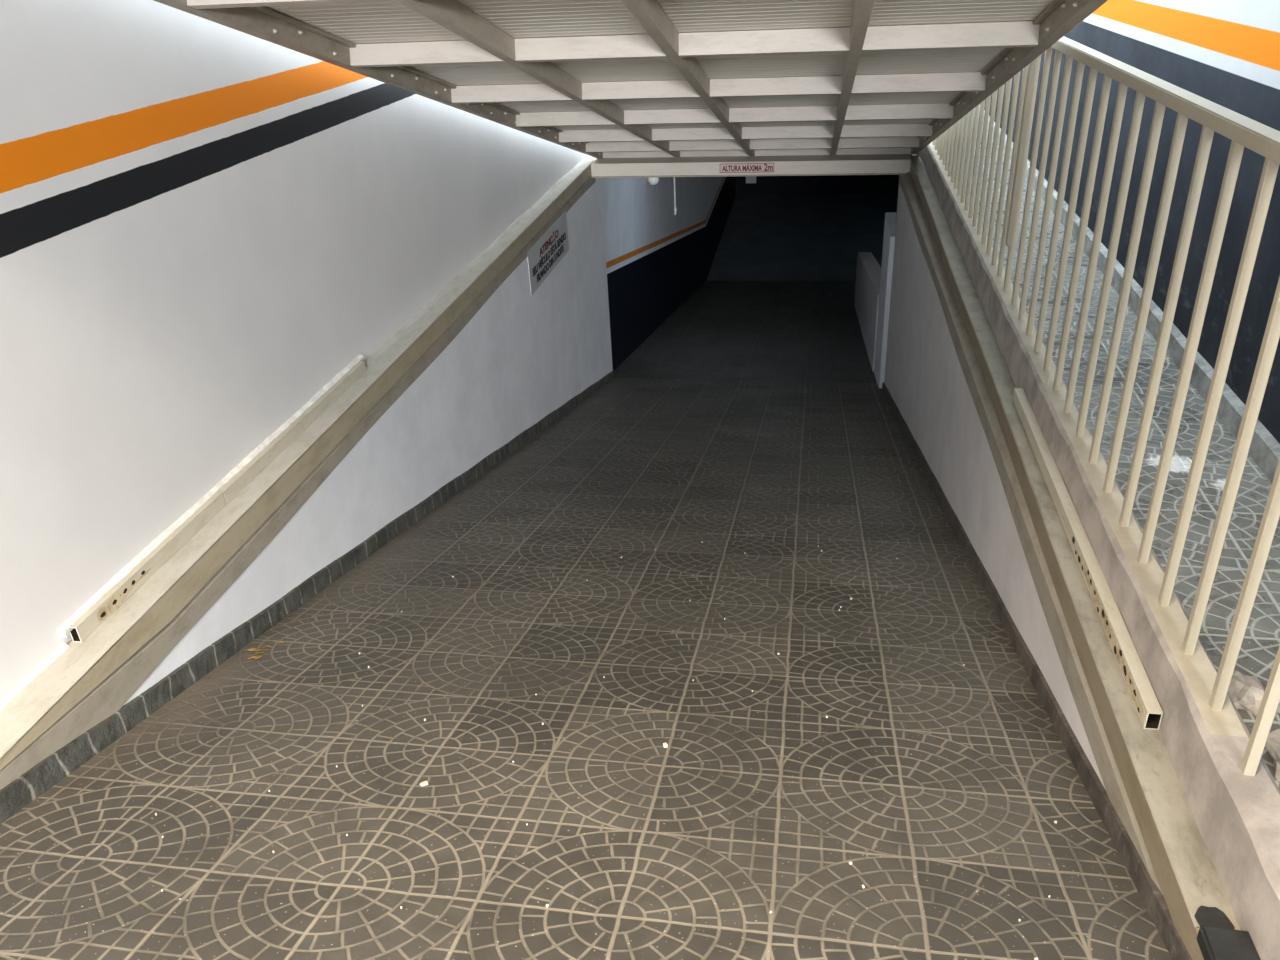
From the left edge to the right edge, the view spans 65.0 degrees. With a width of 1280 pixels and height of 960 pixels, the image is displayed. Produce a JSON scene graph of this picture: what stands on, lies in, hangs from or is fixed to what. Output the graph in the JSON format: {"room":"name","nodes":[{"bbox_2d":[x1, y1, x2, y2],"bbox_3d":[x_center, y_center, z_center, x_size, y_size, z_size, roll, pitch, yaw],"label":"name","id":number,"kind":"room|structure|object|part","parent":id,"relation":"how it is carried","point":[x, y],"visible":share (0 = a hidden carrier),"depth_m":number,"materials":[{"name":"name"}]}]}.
{"room":"parking garage ramp","nodes":[
{"label":"parking garage ramp","id":0,"kind":"room"},
{"bbox_2d":[0,0,735,700],"bbox_3d":[0.306,-4.765,13.389,0.220,7.049,32.200,2,29,9],"label":"wall","id":1,"kind":"structure","parent":0,"point":[204,223],"depth_m":3.22,"materials":[{"name":"white paint"}]},
{"bbox_2d":[0,642,68,711],"bbox_3d":[-1.643,0.680,2.294,0.025,0.020,1.000,2,29,9],"label":"trim","id":2,"kind":"structure","parent":1,"relation":"attached to","point":[40,668],"depth_m":2.62,"materials":[{"name":"white paint"}]},
{"bbox_2d":[58,354,363,636],"bbox_3d":[-1.399,-0.069,3.583,0.030,0.039,2.020,2,29,9],"label":"trim","id":3,"kind":"structure","parent":1,"relation":"attached to","point":[64,629],"depth_m":3.26,"materials":[{"name":"white paint"}]},
{"bbox_2d":[364,161,581,365],"bbox_3d":[-0.859,-1.604,6.459,0.040,0.036,4.570,2,29,9],"label":"trim","id":4,"kind":"structure","parent":1,"relation":"attached to","point":[369,360],"depth_m":5.60,"materials":[{"name":"paint"}]},
{"bbox_2d":[645,177,658,184],"bbox_3d":[0.147,-3.475,11.583,0.153,0.136,0.136,2,29,9],"label":"globe lamp","id":5,"kind":"object","parent":1,"relation":"attached to","point":[652,180],"visible":0.59,"depth_m":11.54,"materials":[{"name":"glass"}]},
{"bbox_2d":[674,177,676,214],"bbox_3d":[0.461,-4.442,13.652,0.050,1.660,0.050,2,29,9],"label":"conduit pipe","id":6,"kind":"object","parent":1,"relation":"attached to","point":[675,208],"visible":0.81,"depth_m":13.93,"materials":[{"name":"white plastic"}]},
{"bbox_2d":[123,178,612,705],"bbox_3d":[-1.007,0.240,5.762,0.120,2.260,8.331,2,29,9],"label":"wall","id":7,"kind":"structure","parent":0,"point":[521,357],"depth_m":5.42,"materials":[{"name":"white paint"}]},
{"bbox_2d":[0,160,593,769],"bbox_3d":[-1.062,-0.773,5.069,0.132,0.099,8.070,2,29,9],"label":"wall ledge","id":8,"kind":"object","parent":7,"relation":"attached to","point":[81,667],"visible":0.96,"depth_m":3.32,"materials":[{"name":"paint"}]},
{"bbox_2d":[70,492,225,642],"bbox_3d":[-1.476,0.242,3.059,0.028,0.051,0.758,2,29,9],"label":"tube","id":9,"kind":"object","parent":8,"relation":"on","point":[127,586],"visible":1,"depth_m":2.99,"materials":[{"name":"beige paint"}]},
{"bbox_2d":[217,361,365,503],"bbox_3d":[-1.319,-0.220,3.908,0.027,0.049,1.188,2,29,9],"label":"tube","id":10,"kind":"object","parent":8,"relation":"on","point":[280,443],"visible":0.9,"depth_m":3.80,"materials":[{"name":"beige paint"}]},
{"bbox_2d":[0,175,595,789],"bbox_3d":[-1.109,-0.709,5.113,0.234,0.222,8.070,2,29,9],"label":"trim","id":11,"kind":"structure","parent":7,"relation":"attached to","point":[114,691],"depth_m":3.21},
{"bbox_2d":[0,371,613,823],"bbox_3d":[-0.960,-0.007,5.647,0.033,2.313,8.280,2,29,9],"label":"baseboard","id":12,"kind":"structure","parent":7,"relation":"attached to","point":[37,780],"depth_m":3.24,"materials":[{"name":"tile"}]},
{"bbox_2d":[527,211,568,295],"bbox_3d":[-0.647,-1.638,7.175,0.009,0.300,1.130,2,29,9],"label":"warning sign","id":13,"kind":"object","parent":7,"relation":"attached to","point":[547,252],"visible":1,"depth_m":7.12,"materials":[{"name":"white plastic"}]},
{"bbox_2d":[0,378,1171,959],"bbox_3d":[0.200,0.243,4.926,2.910,2.594,9.431,2,29,9],"label":"floor","id":14,"kind":"structure","parent":0,"point":[943,783],"depth_m":2.68,"materials":[{"name":"tile"}]},
{"bbox_2d":[248,641,283,658],"bbox_3d":[-1.259,0.563,3.332,0.080,0.042,0.149,4,29,13],"label":"dry leaves","id":15,"kind":"object","parent":14,"relation":"on","point":[251,649],"visible":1,"depth_m":3.33,"materials":[{"name":"brown plant"}]},
{"bbox_2d":[420,781,427,785],"bbox_3d":[-0.543,0.762,2.521,0.020,0.008,0.016,-10,29,-13],"label":"flake","id":16,"kind":"object","parent":14,"relation":"on","point":[424,783],"visible":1,"depth_m":2.52,"materials":[{"name":"white paper"}]},
{"bbox_2d":[614,281,876,382],"bbox_3d":[1.808,-2.232,13.958,2.790,1.956,9.124,2,29,9],"label":"floor","id":17,"kind":"structure","parent":0,"point":[789,331],"depth_m":12.04,"materials":[{"name":"tile"}]},
{"bbox_2d":[588,154,916,160],"bbox_3d":[1.546,-4.554,11.887,2.770,0.110,7.800,2,29,9],"label":"ceiling","id":18,"kind":"structure","parent":0,"point":[589,157],"depth_m":8.71,"materials":[{"name":"paint"}]},
{"bbox_2d":[591,154,911,177],"bbox_3d":[0.911,-2.620,8.349,2.627,0.112,0.345,2,29,9],"label":"lintel beam","id":19,"kind":"structure","parent":18,"relation":"attached to","point":[875,164],"depth_m":8.24,"materials":[{"name":"beige paint"}]},
{"bbox_2d":[154,0,1107,157],"bbox_3d":[0.305,-1.853,4.709,2.663,2.052,7.509,2,29,9],"label":"gate","id":20,"kind":"object","parent":19,"relation":"on","point":[594,78],"visible":1,"depth_m":3.93,"materials":[{"name":"white metal"}]},
{"bbox_3d":[-0.967,-1.901,4.920,0.082,0.078,7.746,2,14,9],"label":"frame","id":21,"kind":"part","parent":20,"relation":"part of","materials":[{"name":"paint"}]},
{"bbox_3d":[1.580,-1.802,4.500,0.078,0.078,7.746,2,14,9],"label":"frame","id":22,"kind":"part","parent":20,"relation":"part of","materials":[{"name":"paint"}]},
{"bbox_2d":[720,163,773,173],"bbox_3d":[0.874,-2.550,8.208,0.444,0.080,0.006,2,29,9],"label":"sign","id":23,"kind":"object","parent":19,"relation":"attached to","point":[725,168],"visible":1,"depth_m":8.21,"materials":[{"name":"white plastic"}]},
{"bbox_2d":[736,175,862,195],"bbox_3d":[3.759,-8.572,23.453,3.020,3.939,0.150,2,29,9],"label":"ceiling","id":24,"kind":"structure","parent":0,"point":[822,184],"depth_m":24.15,"materials":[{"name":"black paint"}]},
{"bbox_2d":[746,176,755,182],"bbox_3d":[2.683,-7.263,24.247,0.250,0.180,0.050,2,29,9],"label":"junction box","id":25,"kind":"object","parent":24,"relation":"attached to","point":[749,179],"visible":0.73,"depth_m":24.22,"materials":[{"name":"white plastic"}]},
{"bbox_2d":[706,175,898,280],"bbox_3d":[6.831,-6.290,23.001,9.500,0.120,12.000,2,29,9],"label":"wall","id":26,"kind":"structure","parent":0,"point":[764,237],"depth_m":21.09,"materials":[{"name":"black paint"}]},
{"bbox_2d":[854,212,896,387],"bbox_3d":[2.744,-1.896,11.845,0.190,3.545,6.000,2,29,9],"label":"wall","id":27,"kind":"structure","parent":0,"point":[868,270],"depth_m":9.75,"materials":[{"name":"grey paint"}]},
{"bbox_2d":[884,184,1105,789],"bbox_3d":[1.749,0.127,5.729,0.200,2.250,6.872,2,29,9],"label":"wall","id":28,"kind":"structure","parent":0,"point":[924,377],"depth_m":4.90,"materials":[{"name":"grey paint"}]},
{"bbox_2d":[899,172,1162,893],"bbox_3d":[1.583,-0.616,4.662,0.243,0.196,8.070,2,29,9],"label":"trim","id":29,"kind":"structure","parent":28,"relation":"attached to","point":[1113,783],"depth_m":3.25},
{"bbox_2d":[910,155,1239,959],"bbox_3d":[1.630,-0.853,4.957,0.085,0.086,7.320,2,29,9],"label":"rail","id":30,"kind":"object","parent":29,"relation":"on","point":[1188,878],"visible":0.94,"depth_m":2.47,"materials":[{"name":"paint"}]},
{"bbox_2d":[1013,388,1162,729],"bbox_3d":[1.303,0.106,3.056,0.034,0.049,1.845,2,29,9],"label":"tube","id":31,"kind":"object","parent":30,"relation":"on","point":[1149,711],"visible":1,"depth_m":2.72,"materials":[{"name":"beige paint"}]},
{"bbox_2d":[1194,905,1234,929],"bbox_3d":[1.045,0.810,1.821,0.062,0.004,0.086,2,29,9],"label":"scrap","id":32,"kind":"object","parent":30,"relation":"on","point":[1205,916],"visible":0.6,"depth_m":1.83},
{"bbox_2d":[1197,926,1260,959],"bbox_3d":[1.022,0.892,1.661,0.092,0.040,0.325,2,29,9],"label":"block","id":33,"kind":"object","parent":29,"relation":"on","point":[1214,943],"visible":1,"depth_m":1.76,"materials":[{"name":"black plastic"}]},
{"bbox_2d":[882,382,1191,959],"bbox_3d":[1.553,0.130,5.104,0.034,2.228,8.021,2,29,9],"label":"baseboard","id":34,"kind":"structure","parent":28,"relation":"attached to","point":[1154,901],"depth_m":2.63,"materials":[{"name":"tile"}]},
{"bbox_2d":[918,142,1279,959],"bbox_3d":[2.004,-1.791,6.430,0.114,0.182,14.520,2,29,9],"label":"wall ledge","id":35,"kind":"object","parent":28,"relation":"attached to","point":[1236,815],"depth_m":2.31,"materials":[{"name":"paint"}]},
{"bbox_2d":[932,64,1028,276],"bbox_3d":[1.990,-2.378,6.199,0.048,1.095,4.270,2,29,9],"label":"railing","id":36,"kind":"object","parent":35,"relation":"on","point":[948,146],"visible":0.49,"depth_m":5.15,"materials":[{"name":"beige metal"}]},
{"bbox_2d":[1003,36,1279,775],"bbox_3d":[1.336,-0.454,2.697,0.050,1.106,3.732,2,29,9],"label":"railing","id":37,"kind":"object","parent":35,"relation":"on","point":[1243,131],"visible":0.88,"depth_m":2.55,"materials":[{"name":"beige metal"}]},
{"bbox_3d":[1.635,-1.321,4.299,0.024,1.060,0.024,2,29,9],"label":"post","id":38,"kind":"part","parent":37,"relation":"part of","materials":[{"name":"beige metal"}]},
{"bbox_3d":[1.624,-1.418,4.248,0.039,0.860,0.040,2,29,9],"label":"plate","id":39,"kind":"part","parent":37,"relation":"part of","materials":[{"name":"beige paint"}]},
{"bbox_3d":[1.311,-0.918,2.429,0.048,0.035,3.700,2,29,9],"label":"handrail","id":40,"kind":"part","parent":37,"relation":"part of","materials":[{"name":"beige metal"}]},
{"bbox_2d":[955,112,1279,789],"bbox_3d":[2.512,-2.334,7.540,0.600,0.205,17.120,2,29,9],"label":"floor","id":41,"kind":"structure","parent":0,"point":[1261,640],"depth_m":3.09,"materials":[{"name":"tile"}]},
{"bbox_2d":[1228,670,1263,715],"bbox_3d":[1.323,0.470,2.198,0.105,0.068,0.111,22,37,38],"label":"lump","id":42,"kind":"object","parent":41,"relation":"on","point":[1246,692],"visible":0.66,"depth_m":2.17,"materials":[{"name":"white paper"}]},
{"bbox_2d":[1265,729,1279,781],"bbox_3d":[1.305,0.580,1.979,0.100,0.108,0.221,2,29,9],"label":"lump","id":43,"kind":"object","parent":41,"relation":"on","point":[1272,745],"visible":0.89,"depth_m":2.02,"materials":[{"name":"white paper"}]},
{"bbox_2d":[984,0,1279,443],"bbox_3d":[2.682,-3.363,6.207,0.190,2.940,19.200,2,29,9],"label":"wall","id":44,"kind":"structure","parent":0,"point":[1226,53],"depth_m":3.81,"materials":[{"name":"paint"}]},
{"bbox_2d":[974,106,1279,482],"bbox_3d":[2.740,-2.455,7.431,0.044,0.100,17.120,2,29,9],"label":"baseboard","id":45,"kind":"structure","parent":44,"relation":"attached to","point":[1264,450],"depth_m":3.67,"materials":[{"name":"tile"}]}
]}

